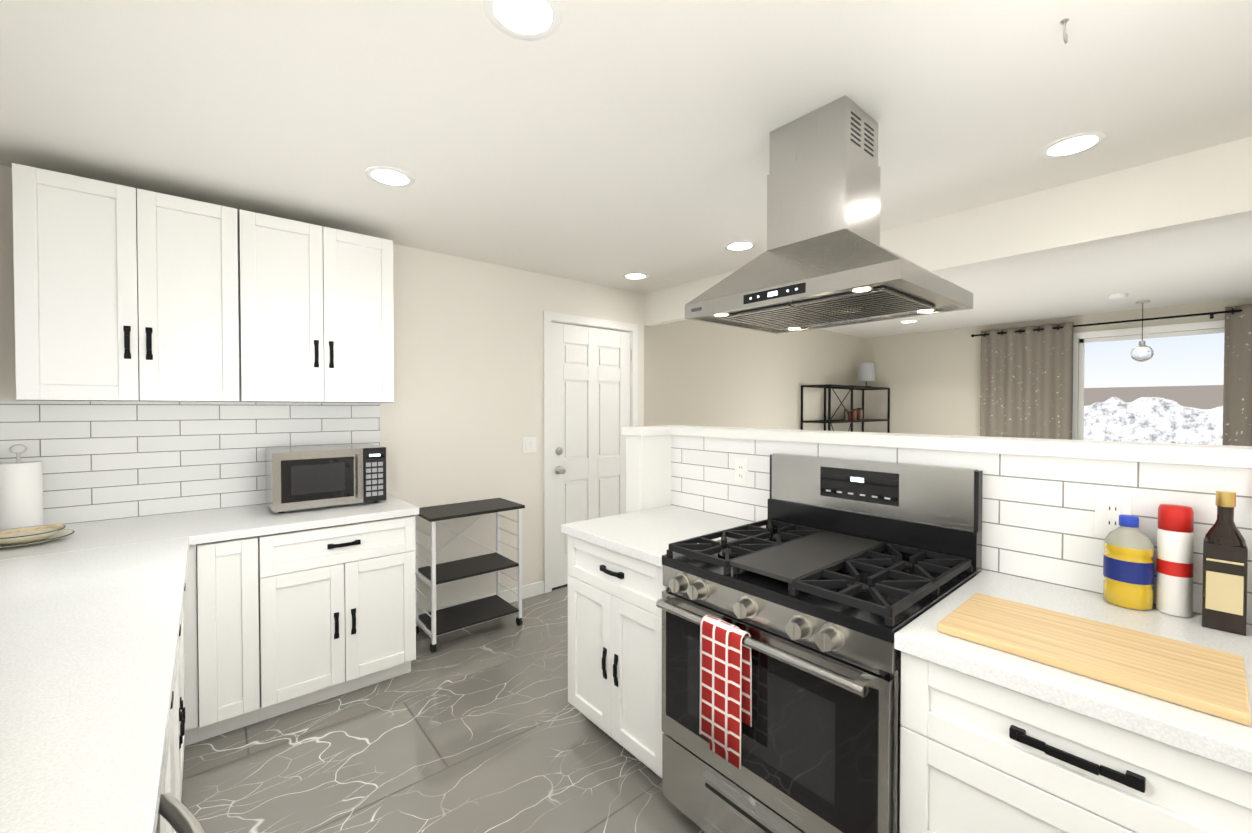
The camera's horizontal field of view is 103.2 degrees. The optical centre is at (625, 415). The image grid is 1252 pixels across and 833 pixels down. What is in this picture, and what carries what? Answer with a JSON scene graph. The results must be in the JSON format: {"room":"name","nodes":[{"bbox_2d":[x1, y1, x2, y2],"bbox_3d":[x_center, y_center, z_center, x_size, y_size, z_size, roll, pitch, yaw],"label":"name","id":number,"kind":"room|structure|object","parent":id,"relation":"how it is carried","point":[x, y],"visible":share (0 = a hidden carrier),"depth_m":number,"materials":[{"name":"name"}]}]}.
{"room":"kitchen","nodes":[
{"label":"kitchen","id":0,"kind":"room"},
{"bbox_2d":[0,165,863,612],"bbox_3d":[0.369,0.131,4.777,8.450,2.460,0.150,-1,1,-40],"label":"wall","id":1,"kind":"structure","parent":0,"point":[460,415],"depth_m":3.61,"materials":[{"name":"white paint"}]},
{"bbox_2d":[12,163,259,402],"bbox_3d":[-2.179,-0.519,2.279,0.752,0.914,0.343,-1,1,-40],"label":"upper cabinet","id":2,"kind":"object","parent":1,"relation":"attached to","point":[122,293],"depth_m":2.11,"materials":[{"name":"white wood"}]},
{"bbox_2d":[0,401,379,524],"bbox_3d":[-2.106,0.213,2.578,1.530,0.560,0.004,-1,1,-40],"label":"backsplash","id":3,"kind":"structure","parent":1,"relation":"attached to","point":[108,460],"depth_m":2.43,"materials":[{"name":"white tile"}]},
{"bbox_2d":[260,214,393,402],"bbox_3d":[-1.703,-0.525,2.683,0.752,0.914,0.343,-1,1,-40],"label":"upper cabinet","id":4,"kind":"object","parent":1,"relation":"attached to","point":[327,322],"depth_m":2.58,"materials":[{"name":"white wood"}]},
{"bbox_2d":[419,581,543,627],"bbox_3d":[1.018,1.306,5.238,6.585,0.095,0.013,-1,1,-40],"label":"baseboard","id":5,"kind":"structure","parent":1,"relation":"attached to","point":[529,590],"depth_m":3.67,"materials":[{"name":"white wood"}]},
{"bbox_2d":[523,437,536,452],"bbox_3d":[-0.726,0.224,3.744,0.116,0.116,0.010,-1,1,-40],"label":"switch plate","id":6,"kind":"object","parent":1,"relation":"attached to","point":[529,444],"visible":1,"depth_m":3.74,"materials":[{"name":"white plastic"}]},
{"bbox_2d":[543,311,637,592],"bbox_3d":[-0.304,0.282,4.178,0.960,2.174,0.136,-1,1,-40],"label":"door frame","id":7,"kind":"structure","parent":1,"relation":"attached to","point":[550,317],"depth_m":3.85,"materials":[{"name":"white wood"}]},
{"bbox_2d":[551,322,631,587],"bbox_3d":[-0.260,0.312,4.133,0.825,2.084,0.114,-1,1,-40],"label":"entry door","id":8,"kind":"structure","parent":1,"relation":"in","point":[590,392],"depth_m":4.09,"materials":[{"name":"white wood"}]},
{"bbox_2d":[181,586,705,832],"bbox_3d":[2.228,1.423,2.603,8.450,0.060,5.900,-1,1,-40],"label":"floor","id":9,"kind":"structure","parent":0,"point":[486,727],"depth_m":2.02,"materials":[{"name":"tile"}]},
{"bbox_2d":[160,733,171,832],"bbox_3d":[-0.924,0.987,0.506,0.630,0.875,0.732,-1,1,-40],"label":"base cabinet","id":10,"kind":"object","parent":9,"relation":"on","point":[166,813],"depth_m":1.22,"materials":[{"name":"white wood"}]},
{"bbox_2d":[172,661,183,832],"bbox_3d":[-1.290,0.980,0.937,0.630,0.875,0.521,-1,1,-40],"label":"base cabinet","id":11,"kind":"object","parent":9,"relation":"on","point":[177,761],"depth_m":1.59,"materials":[{"name":"white wood"}]},
{"bbox_2d":[0,537,188,832],"bbox_3d":[-0.612,0.537,0.144,0.648,0.036,4.344,-1,1,-40],"label":"countertop","id":12,"kind":"structure","parent":11,"relation":"on","point":[90,638],"depth_m":0.94,"materials":[{"name":"white stone"}]},
{"bbox_2d":[180,585,187,832],"bbox_3d":[-1.701,0.973,1.422,0.630,0.875,0.994,-1,1,-40],"label":"base cabinet","id":13,"kind":"object","parent":9,"relation":"on","point":[182,690],"depth_m":1.85,"materials":[{"name":"white wood"}]},
{"bbox_2d":[183,544,223,745],"bbox_3d":[-2.204,0.963,2.092,0.729,0.875,0.628,-1,1,-40],"label":"base cabinet","id":14,"kind":"object","parent":9,"relation":"on","point":[201,597],"depth_m":2.06,"materials":[{"name":"white wood"}]},
{"bbox_2d":[220,536,279,732],"bbox_3d":[-1.870,0.959,2.375,0.269,0.875,0.628,-1,1,-40],"label":"base cabinet","id":15,"kind":"object","parent":9,"relation":"on","point":[249,569],"depth_m":2.16,"materials":[{"name":"white wood"}]},
{"bbox_2d":[280,516,415,714],"bbox_3d":[-1.584,0.955,2.618,0.726,0.875,0.628,-1,1,-40],"label":"base cabinet","id":16,"kind":"object","parent":9,"relation":"on","point":[288,611],"depth_m":2.41,"materials":[{"name":"white wood"}]},
{"bbox_2d":[0,492,418,560],"bbox_3d":[-1.883,0.505,2.342,1.552,0.036,0.652,-1,1,-40],"label":"countertop","id":17,"kind":"structure","parent":16,"relation":"on","point":[211,526],"depth_m":2.23,"materials":[{"name":"white stone"}]},
{"bbox_2d":[0,444,43,530],"bbox_3d":[-2.516,0.304,2.057,0.156,0.371,0.156,-1,1,-40],"label":"paper towel holder","id":18,"kind":"object","parent":17,"relation":"on","point":[21,493],"visible":0.79,"depth_m":2.02,"materials":[{"name":"white paper"}]},
{"bbox_2d":[0,525,74,547],"bbox_3d":[-2.322,0.470,1.913,0.264,0.044,0.264,-1,1,-40],"label":"plate stack","id":19,"kind":"object","parent":17,"relation":"on","point":[25,538],"visible":0.96,"depth_m":1.92,"materials":[{"name":"beige ceramic"}]},
{"bbox_2d":[0,524,62,534],"bbox_3d":[-2.329,0.443,1.909,0.215,0.010,0.100,-1,1,-40],"label":"wooden spoon","id":20,"kind":"object","parent":19,"relation":"on","point":[35,528],"visible":1,"depth_m":1.93,"materials":[{"name":"brown wood"}]},
{"bbox_2d":[265,444,385,512],"bbox_3d":[-1.617,0.329,2.685,0.512,0.304,0.385,-1,1,-40],"label":"microwave","id":21,"kind":"object","parent":17,"relation":"on","point":[305,477],"visible":1,"depth_m":2.55,"materials":[{"name":"silver metal"}]},
{"bbox_2d":[414,498,524,652],"bbox_3d":[-1.014,0.986,3.196,0.610,0.794,0.378,-1,1,-40],"label":"kitchen cart","id":22,"kind":"object","parent":9,"relation":"on","point":[455,617],"visible":0.92,"depth_m":3.15,"materials":[{"name":"white metal"}]},
{"bbox_2d":[561,505,765,777],"bbox_3d":[0.184,0.944,2.210,0.701,0.910,0.642,-1,1,-40],"label":"base cabinet","id":23,"kind":"object","parent":9,"relation":"on","point":[616,587],"visible":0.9,"depth_m":2.00,"materials":[{"name":"white wood"}]},
{"bbox_2d":[656,453,982,832],"bbox_3d":[0.609,0.790,1.645,0.756,1.235,0.760,-1,1,-40],"label":"range","id":24,"kind":"object","parent":9,"relation":"on","point":[829,581],"visible":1,"depth_m":1.47,"materials":[{"name":"silver metal"}]},
{"bbox_2d":[699,615,751,769],"bbox_3d":[0.292,0.799,1.457,0.062,0.382,0.147,-1,1,-40],"label":"plaid towel","id":25,"kind":"object","parent":24,"relation":"hanging from","point":[725,682],"visible":0.92,"depth_m":1.43,"materials":[{"name":"red fabric"}]},
{"bbox_2d":[801,384,889,432],"bbox_3d":[2.936,0.476,6.563,1.692,1.716,0.385,-1,1,-40],"label":"shelf rack","id":26,"kind":"object","parent":9,"relation":"on","point":[829,387],"visible":0.46,"depth_m":6.25,"materials":[{"name":"black metal"}]},
{"bbox_2d":[844,409,849,419],"bbox_3d":[2.886,-0.010,6.514,0.049,0.137,0.052,-1,1,-40],"label":"spice jar","id":27,"kind":"object","parent":26,"relation":"on","point":[846,417],"depth_m":6.50,"materials":[{"name":"brown"}]},
{"bbox_2d":[853,408,857,419],"bbox_3d":[3.063,-0.014,6.653,0.049,0.142,0.052,-1,1,-40],"label":"spice jar","id":28,"kind":"object","parent":26,"relation":"on","point":[857,413],"depth_m":6.64,"materials":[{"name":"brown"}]},
{"bbox_2d":[858,408,862,418],"bbox_3d":[3.185,-0.021,6.741,0.049,0.153,0.052,-1,1,-40],"label":"spice jar","id":29,"kind":"object","parent":26,"relation":"on","point":[860,412],"depth_m":6.73,"materials":[{"name":"brown"}]},
{"bbox_2d":[858,363,874,385],"bbox_3d":[3.339,-0.553,6.899,0.210,0.330,0.210,-1,1,-40],"label":"table lamp","id":30,"kind":"object","parent":26,"relation":"on","point":[866,372],"visible":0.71,"depth_m":6.81,"materials":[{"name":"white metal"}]},
{"bbox_2d":[899,654,1251,832],"bbox_3d":[1.116,0.977,1.132,0.675,0.875,0.671,-1,1,-40],"label":"base cabinet","id":31,"kind":"object","parent":9,"relation":"on","point":[992,740],"depth_m":0.98,"materials":[{"name":"white wood"}]},
{"bbox_2d":[894,570,1251,777],"bbox_3d":[1.531,0.530,0.616,0.701,0.036,1.990,-1,1,-40],"label":"countertop","id":32,"kind":"structure","parent":31,"relation":"on","point":[1220,741],"depth_m":1.02,"materials":[{"name":"white stone"}]},
{"bbox_2d":[937,593,1250,725],"bbox_3d":[0.985,0.494,1.079,0.300,0.020,0.455,-1,1,-40],"label":"cutting board","id":33,"kind":"object","parent":32,"relation":"on","point":[1203,679],"visible":1,"depth_m":1.02,"materials":[{"name":"brown wood"}]},
{"bbox_2d":[1103,514,1153,609],"bbox_3d":[1.329,0.383,1.314,0.095,0.235,0.095,-1,1,-40],"label":"bottle","id":34,"kind":"object","parent":32,"relation":"on","point":[1128,568],"visible":1,"depth_m":1.28,"materials":[{"name":"yellow plastic"}]},
{"bbox_2d":[1156,504,1193,616],"bbox_3d":[1.392,0.365,1.259,0.063,0.273,0.063,-1,1,-40],"label":"can","id":35,"kind":"object","parent":32,"relation":"on","point":[1174,567],"visible":0.98,"depth_m":1.24,"materials":[{"name":"white metal"}]},
{"bbox_2d":[1202,491,1247,635],"bbox_3d":[1.418,0.341,1.175,0.067,0.323,0.067,-1,1,-40],"label":"vinegar bottle","id":36,"kind":"object","parent":32,"relation":"on","point":[1225,577],"visible":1,"depth_m":1.16,"materials":[{"name":"brown glass"}]},
{"bbox_2d":[0,0,1251,337],"bbox_3d":[2.228,-1.107,2.565,8.450,0.080,5.900,-1,1,-40],"label":"ceiling","id":37,"kind":"structure","parent":0,"point":[604,142],"depth_m":1.74,"materials":[{"name":"white paint"}]},
{"bbox_2d":[365,166,414,187],"bbox_3d":[-1.049,-1.059,2.209,0.200,0.004,0.200,-1,1,-40],"label":"recessed light","id":38,"kind":"object","parent":37,"relation":"in","point":[388,176],"visible":1,"depth_m":2.20,"materials":[{"name":"white"}]},
{"bbox_2d":[484,0,561,40],"bbox_3d":[-0.265,-1.045,1.287,0.200,0.004,0.200,-1,1,-40],"label":"recessed light","id":39,"kind":"object","parent":37,"relation":"in","point":[528,19],"visible":1,"depth_m":1.30,"materials":[{"name":"white"}]},
{"bbox_2d":[623,272,647,279],"bbox_3d":[0.075,-1.084,3.869,0.200,0.004,0.200,-1,1,-40],"label":"recessed light","id":40,"kind":"object","parent":37,"relation":"in","point":[635,276],"visible":1,"depth_m":3.87,"materials":[{"name":"white"}]},
{"bbox_2d":[724,241,755,250],"bbox_3d":[0.722,-1.073,3.149,0.200,0.004,0.200,-1,1,-40],"label":"recessed light","id":41,"kind":"object","parent":37,"relation":"in","point":[739,245],"visible":1,"depth_m":3.13,"materials":[{"name":"white"}]},
{"bbox_2d":[685,95,972,333],"bbox_3d":[0.714,-0.713,1.811,0.622,0.684,0.780,-1,1,-40],"label":"range hood","id":42,"kind":"object","parent":37,"relation":"attached to","point":[825,260],"visible":1,"depth_m":1.70,"materials":[{"name":"silver metal"}]},
{"bbox_2d":[899,320,918,322],"bbox_3d":[3.365,-1.114,5.902,0.200,0.004,0.200,-1,1,-40],"label":"recessed light","id":43,"kind":"object","parent":37,"relation":"in","point":[908,321],"visible":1,"depth_m":5.89,"materials":[{"name":"white"}]},
{"bbox_2d":[644,136,1251,325],"bbox_3d":[2.007,-0.924,2.380,0.090,0.280,5.600,-1,1,-40],"label":"header beam","id":44,"kind":"structure","parent":37,"relation":"attached to","point":[1210,185],"depth_m":2.25,"materials":[{"name":"white paint"}]},
{"bbox_2d":[1061,18,1068,43],"bbox_3d":[1.173,-1.022,1.326,0.038,0.052,0.016,-1,1,-40],"label":"ceiling hook","id":45,"kind":"object","parent":37,"relation":"attached to","point":[1065,35],"visible":1,"depth_m":1.32,"materials":[{"name":"white metal"}]},
{"bbox_2d":[1039,131,1107,158],"bbox_3d":[1.747,-1.055,1.943,0.200,0.004,0.200,-1,1,-40],"label":"recessed light","id":46,"kind":"object","parent":37,"relation":"in","point":[1069,145],"visible":1,"depth_m":1.93,"materials":[{"name":"white"}]},
{"bbox_2d":[1108,293,1128,298],"bbox_3d":[4.462,-1.077,4.500,0.132,0.036,0.132,-1,1,-40],"label":"smoke detector","id":47,"kind":"object","parent":37,"relation":"attached to","point":[1118,296],"visible":0.98,"depth_m":4.47,"materials":[{"name":"white plastic"}]},
{"bbox_2d":[1130,300,1153,361],"bbox_3d":[4.975,-0.807,4.781,0.160,0.584,0.160,-1,1,-40],"label":"globe pendant light","id":48,"kind":"object","parent":37,"relation":"hanging from","point":[1142,352],"visible":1,"depth_m":4.75,"materials":[{"name":"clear glass"}]},
{"bbox_2d":[621,425,1251,624],"bbox_3d":[1.318,0.746,1.354,0.396,1.332,3.688,-1,1,-40],"label":"wall","id":49,"kind":"structure","parent":0,"point":[1038,509],"depth_m":1.53,"materials":[{"name":"white tile"}]},
{"bbox_2d":[735,458,747,484],"bbox_3d":[0.539,0.262,2.320,0.009,0.116,0.072,-1,1,-40],"label":"electrical outlet","id":50,"kind":"object","parent":49,"relation":"attached to","point":[741,471],"visible":1,"depth_m":2.31,"materials":[{"name":"white plastic"}]},
{"bbox_2d":[1095,493,1131,534],"bbox_3d":[1.344,0.276,1.371,0.009,0.116,0.072,-1,1,-40],"label":"electrical outlet","id":51,"kind":"object","parent":49,"relation":"attached to","point":[1110,509],"visible":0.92,"depth_m":1.37,"materials":[{"name":"white plastic"}]},
{"bbox_2d":[864,297,1251,439],"bbox_3d":[5.393,0.123,5.268,0.150,2.460,5.600,-1,1,-40],"label":"wall","id":52,"kind":"structure","parent":0,"point":[930,380],"depth_m":6.57,"materials":[{"name":"beige paint"}]},
{"bbox_2d":[971,309,1241,336],"bbox_3d":[5.538,-0.966,4.872,0.119,0.060,3.634,-1,1,-40],"label":"curtain rod","id":53,"kind":"object","parent":52,"relation":"attached to","point":[1211,314],"visible":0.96,"depth_m":5.10,"materials":[{"name":"black metal"}]},
{"bbox_2d":[980,322,1073,439],"bbox_3d":[4.677,0.132,5.840,0.075,2.345,0.861,-1,1,-40],"label":"curtain","id":54,"kind":"object","parent":53,"relation":"hanging from","point":[1026,383],"visible":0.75,"depth_m":5.78,"materials":[{"name":"grey fabric"}]},
{"bbox_2d":[1222,304,1251,445],"bbox_3d":[6.019,0.156,4.258,0.079,2.345,1.151,-1,1,-40],"label":"curtain","id":55,"kind":"object","parent":53,"relation":"hanging from","point":[1237,409],"visible":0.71,"depth_m":4.63,"materials":[{"name":"grey fabric"}]},
{"bbox_2d":[1072,320,1224,439],"bbox_3d":[5.687,-0.215,4.850,0.136,1.390,2.030,-1,1,-40],"label":"window","id":56,"kind":"structure","parent":52,"relation":"in","point":[1078,401],"depth_m":5.38,"materials":[{"name":"white"}]},
{"label":"outside","id":57,"kind":"structure","parent":0,"visible":0},
{"bbox_2d":[1083,333,1223,444],"bbox_3d":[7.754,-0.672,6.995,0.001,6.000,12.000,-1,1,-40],"label":"outside view","id":58,"kind":"structure","parent":57,"point":[1170,390],"depth_m":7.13,"materials":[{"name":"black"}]}
]}

